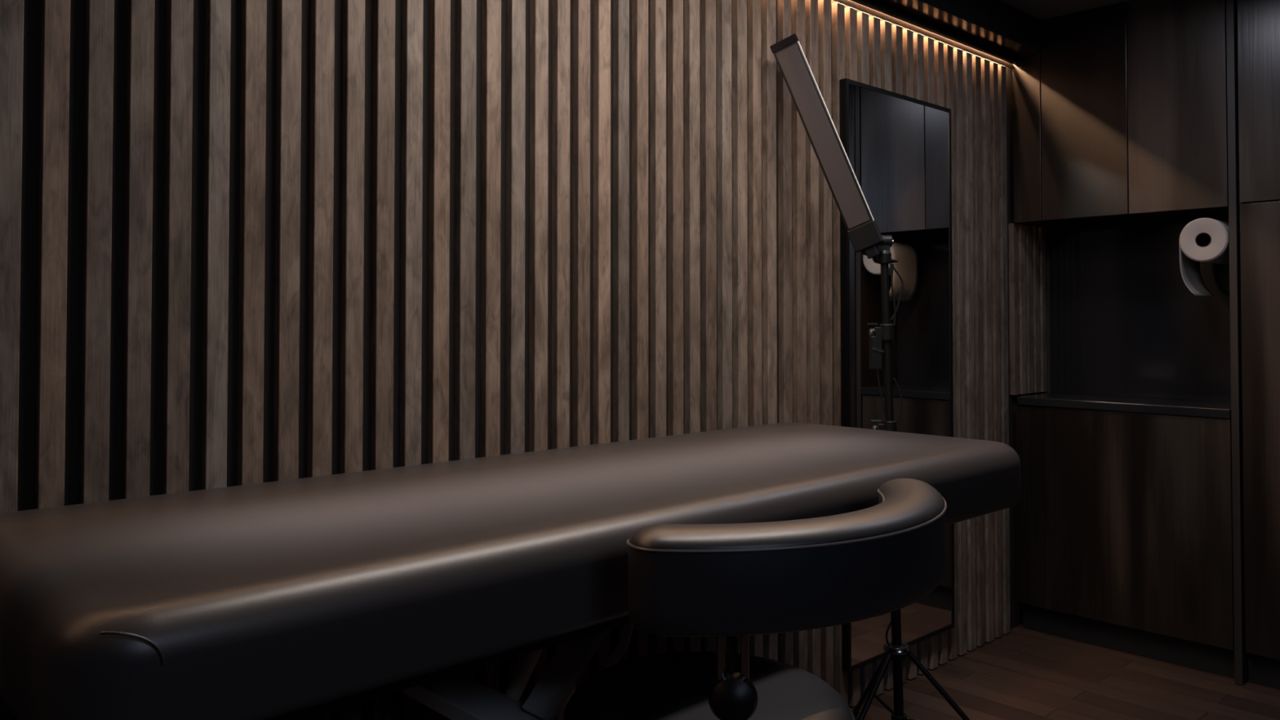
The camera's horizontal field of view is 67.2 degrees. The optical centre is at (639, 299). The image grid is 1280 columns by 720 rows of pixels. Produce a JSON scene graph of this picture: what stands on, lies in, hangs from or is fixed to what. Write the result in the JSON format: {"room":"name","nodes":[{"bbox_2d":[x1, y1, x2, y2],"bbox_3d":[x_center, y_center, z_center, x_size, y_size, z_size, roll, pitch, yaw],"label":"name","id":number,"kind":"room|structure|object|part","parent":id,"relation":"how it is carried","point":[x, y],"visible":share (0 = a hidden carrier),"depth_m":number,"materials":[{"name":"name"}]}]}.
{"room":"beauty treatment room","nodes":[
{"label":"beauty treatment room","id":0,"kind":"room"},
{"bbox_2d":[0,0,1046,719],"bbox_3d":[-0.393,0.066,1.975,5.330,2.230,0.120,1,-2,-43],"label":"wall","id":1,"kind":"structure","parent":0,"point":[242,242],"depth_m":1.91,"materials":[{"name":"brown wood"}]},
{"bbox_2d":[839,78,954,672],"bbox_3d":[0.813,0.218,3.003,0.602,1.720,0.023,1,-2,-43],"label":"wall mirror","id":2,"kind":"object","parent":1,"relation":"attached to","point":[897,147],"visible":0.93,"depth_m":3.01,"materials":[{"name":"black mirror"}]},
{"bbox_2d":[832,0,1013,69],"bbox_3d":[-0.456,-0.902,1.850,5.040,0.017,0.003,1,-2,-43],"label":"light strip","id":3,"kind":"structure","parent":1,"relation":"attached to","point":[855,6],"depth_m":3.13,"materials":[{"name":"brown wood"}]},
{"bbox_2d":[849,0,1017,64],"bbox_3d":[-0.446,-0.920,1.840,5.040,0.023,0.017,1,-2,-43],"label":"trim","id":4,"kind":"structure","parent":1,"relation":"attached to","point":[875,5],"depth_m":3.16,"materials":[{"name":"black"}]},
{"bbox_2d":[876,0,1040,57],"bbox_3d":[-0.426,-0.992,1.821,5.040,0.120,0.133,1,-2,-43],"label":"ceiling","id":5,"kind":"structure","parent":1,"relation":"attached to","point":[997,24],"depth_m":3.24,"materials":[{"name":"black"}]},
{"bbox_2d":[1042,226,1050,393],"bbox_3d":[2.802,0.078,2.537,0.100,2.230,3.670,1,-2,-43],"label":"wall","id":6,"kind":"structure","parent":0,"point":[1047,230],"depth_m":3.75,"materials":[{"name":"grey paint"}]},
{"bbox_2d":[1012,0,1228,226],"bbox_3d":[1.727,-0.653,3.413,0.287,0.728,0.701,1,-2,-43],"label":"upper cabinet","id":7,"kind":"object","parent":6,"relation":"attached to","point":[1120,114],"visible":0.9,"depth_m":3.29,"materials":[{"name":"black wood"}]},
{"bbox_3d":[1.425,-0.650,3.539,0.018,0.728,0.104,1,-2,-43],"label":"filler panel","id":8,"kind":"part","parent":7,"relation":"part of","materials":[{"name":"brown wood"}]},
{"bbox_3d":[1.563,-0.653,3.391,0.018,0.728,0.295,1,-2,-43],"label":"door","id":9,"kind":"part","parent":7,"relation":"part of","materials":[{"name":"brown wood"}]},
{"bbox_3d":[1.767,-0.658,3.173,0.018,0.728,0.296,1,-2,-43],"label":"door","id":10,"kind":"part","parent":7,"relation":"part of","materials":[{"name":"brown wood"}]},
{"bbox_2d":[1048,213,1231,402],"bbox_3d":[1.833,0.032,3.488,0.014,0.643,0.691,1,-2,-43],"label":"backsplash","id":11,"kind":"structure","parent":6,"relation":"attached to","point":[1125,320],"depth_m":3.51,"materials":[{"name":"black"}]},
{"bbox_3d":[1.919,-0.192,3.201,0.259,0.048,0.048,1,-2,-43],"label":"holder","id":12,"kind":"object","parent":11,"relation":"attached to","visible":0},
{"bbox_2d":[1178,217,1229,296],"bbox_3d":[1.892,-0.139,3.176,0.210,0.250,0.144,1,-2,-43],"label":"paper roll","id":13,"kind":"object","parent":12,"relation":"hanging from","point":[1202,239],"visible":0.91,"depth_m":3.12,"materials":[{"name":"grey paper"}]},
{"bbox_2d":[848,623,1279,719],"bbox_3d":[0.856,1.178,0.620,5.530,0.050,3.770,1,-2,-43],"label":"floor","id":14,"kind":"structure","parent":0,"point":[1023,673],"depth_m":2.96,"materials":[{"name":"brown wood"}]},
{"bbox_2d":[0,422,1021,719],"bbox_3d":[-0.050,0.738,1.712,1.880,0.874,0.681,1,-2,-43],"label":"bed","id":15,"kind":"object","parent":14,"relation":"on","point":[299,598],"visible":0.96,"depth_m":1.18,"materials":[{"name":"grey leather"}]},
{"bbox_3d":[-0.325,0.920,1.678,0.058,0.430,0.040,1,-2,-43],"label":"leg","id":16,"kind":"part","parent":15,"relation":"part of","materials":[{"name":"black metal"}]},
{"bbox_3d":[-0.206,0.453,1.593,1.380,0.040,0.549,1,-2,-43],"label":"frame","id":17,"kind":"part","parent":15,"relation":"part of","materials":[{"name":"black plastic"}]},
{"bbox_3d":[-0.275,0.794,1.618,0.458,0.656,0.028,1,-2,-43],"label":"lift arm","id":18,"kind":"part","parent":15,"relation":"part of","materials":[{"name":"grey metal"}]},
{"bbox_2d":[563,478,946,719],"bbox_3d":[0.146,0.727,1.423,0.641,0.886,0.538,1,-2,-43],"label":"stool","id":19,"kind":"object","parent":14,"relation":"on","point":[731,580],"visible":1,"depth_m":1.19,"materials":[{"name":"black leather"}]},
{"bbox_3d":[0.100,0.620,1.417,0.422,0.086,0.422,1,-2,-43],"label":"seat","id":20,"kind":"part","parent":19,"relation":"part of","materials":[{"name":"black leather"}]},
{"bbox_3d":[0.098,0.448,1.168,0.011,0.085,0.011,1,-2,-43],"label":"support rod","id":21,"kind":"part","parent":19,"relation":"part of","materials":[{"name":"black metal"}]},
{"bbox_3d":[0.113,0.482,1.166,0.060,0.060,0.049,0,-1,6],"label":"adjusting knob","id":22,"kind":"part","parent":19,"relation":"part of","materials":[{"name":"black plastic"}]},
{"bbox_3d":[0.127,0.448,1.169,0.011,0.085,0.011,1,-2,-43],"label":"support rod","id":23,"kind":"part","parent":19,"relation":"part of","materials":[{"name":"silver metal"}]},
{"bbox_3d":[0.155,0.406,1.210,0.297,0.004,0.072,0,-1,-15],"label":"backrest plate","id":24,"kind":"part","parent":19,"relation":"part of","materials":[{"name":"black metal"}]},
{"bbox_3d":[0.264,0.345,1.322,0.614,0.126,0.213,1,-2,-43],"label":"backrest","id":25,"kind":"part","parent":19,"relation":"part of","materials":[{"name":"black leather"}]},
{"bbox_2d":[769,33,969,719],"bbox_3d":[0.622,0.245,2.445,0.457,1.885,0.508,1,-2,-43],"label":"lamp","id":26,"kind":"object","parent":14,"relation":"on","point":[864,233],"visible":0.94,"depth_m":2.48,"materials":[{"name":"black metal"}]},
{"bbox_2d":[776,44,870,228],"bbox_3d":[0.473,-0.425,2.494,0.239,0.486,0.010,0,-1,14],"label":"diffuser","id":27,"kind":"object","parent":26,"relation":"attached to","point":[846,192],"depth_m":2.49,"materials":[{"name":"grey plastic"}]},
{"bbox_3d":[0.510,-0.432,2.490,0.203,0.503,0.009,0,-1,14],"label":"trim","id":28,"kind":"part","parent":26,"relation":"part of","materials":[{"name":"grey metal"}]},
{"bbox_3d":[0.635,1.048,2.633,0.014,0.285,0.266,0,-1,-10],"label":"leg","id":29,"kind":"part","parent":26,"relation":"part of","materials":[{"name":"black metal"}]},
{"bbox_3d":[0.604,0.077,2.498,0.024,0.034,0.020,0,-1,0],"label":"wing knob","id":30,"kind":"part","parent":26,"relation":"part of","materials":[{"name":"silver metal"}]},
{"bbox_3d":[0.542,1.042,2.377,0.266,0.285,0.014,1,-2,-40],"label":"leg","id":31,"kind":"part","parent":26,"relation":"part of","materials":[{"name":"black metal"}]},
{"bbox_3d":[0.611,0.327,2.493,0.024,0.034,0.020,0,-1,0],"label":"wing knob","id":32,"kind":"part","parent":26,"relation":"part of","materials":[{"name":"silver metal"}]},
{"bbox_3d":[0.657,-0.103,2.502,0.027,0.017,0.018,0,-1,0],"label":"lever","id":33,"kind":"part","parent":26,"relation":"part of","materials":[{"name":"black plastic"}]},
{"bbox_3d":[0.810,1.044,2.424,0.266,0.285,0.014,0,-1,20],"label":"leg","id":34,"kind":"part","parent":26,"relation":"part of","materials":[{"name":"black metal"}]},
{"bbox_2d":[1015,404,1234,677],"bbox_3d":[1.728,0.796,3.382,0.287,0.827,0.702,1,-2,-43],"label":"base cabinet","id":35,"kind":"object","parent":14,"relation":"on","point":[1124,520],"visible":0.95,"depth_m":3.25,"materials":[{"name":"black wood"}]},
{"bbox_3d":[1.428,0.749,3.512,0.018,0.723,0.104,1,-2,-43],"label":"filler panel","id":36,"kind":"part","parent":35,"relation":"part of","materials":[{"name":"brown wood"}]},
{"bbox_2d":[1017,392,1231,418],"bbox_3d":[1.729,0.367,3.384,0.295,0.030,0.691,1,-2,-43],"label":"countertop","id":37,"kind":"structure","parent":35,"relation":"on","point":[1103,402],"depth_m":3.31,"materials":[{"name":"black stone"}]},
{"bbox_2d":[1226,0,1279,688],"bbox_3d":[2.284,0.084,2.801,0.291,2.227,0.923,1,-2,-43],"label":"tall cabinet","id":38,"kind":"object","parent":14,"relation":"on","point":[1252,26],"visible":1,"depth_m":2.99,"materials":[{"name":"black wood"}]},
{"bbox_3d":[1.975,0.091,3.129,0.290,2.227,0.022,1,-2,-43],"label":"panel","id":39,"kind":"part","parent":38,"relation":"part of","materials":[{"name":"brown wood"}]},
{"bbox_3d":[2.041,-0.668,2.882,0.018,0.719,0.435,1,-2,-43],"label":"door","id":40,"kind":"part","parent":38,"relation":"part of","materials":[{"name":"brown wood"}]},
{"bbox_3d":[2.041,0.396,2.860,0.018,1.399,0.435,1,-2,-43],"label":"door","id":41,"kind":"part","parent":38,"relation":"part of","materials":[{"name":"brown wood"}]},
{"bbox_2d":[1000,0,1128,20],"bbox_3d":[0.856,-1.101,0.668,5.530,0.050,3.770,1,-2,-43],"label":"ceiling","id":42,"kind":"structure","parent":0,"point":[1042,10],"depth_m":3.34,"materials":[{"name":"grey paint"}]}
]}

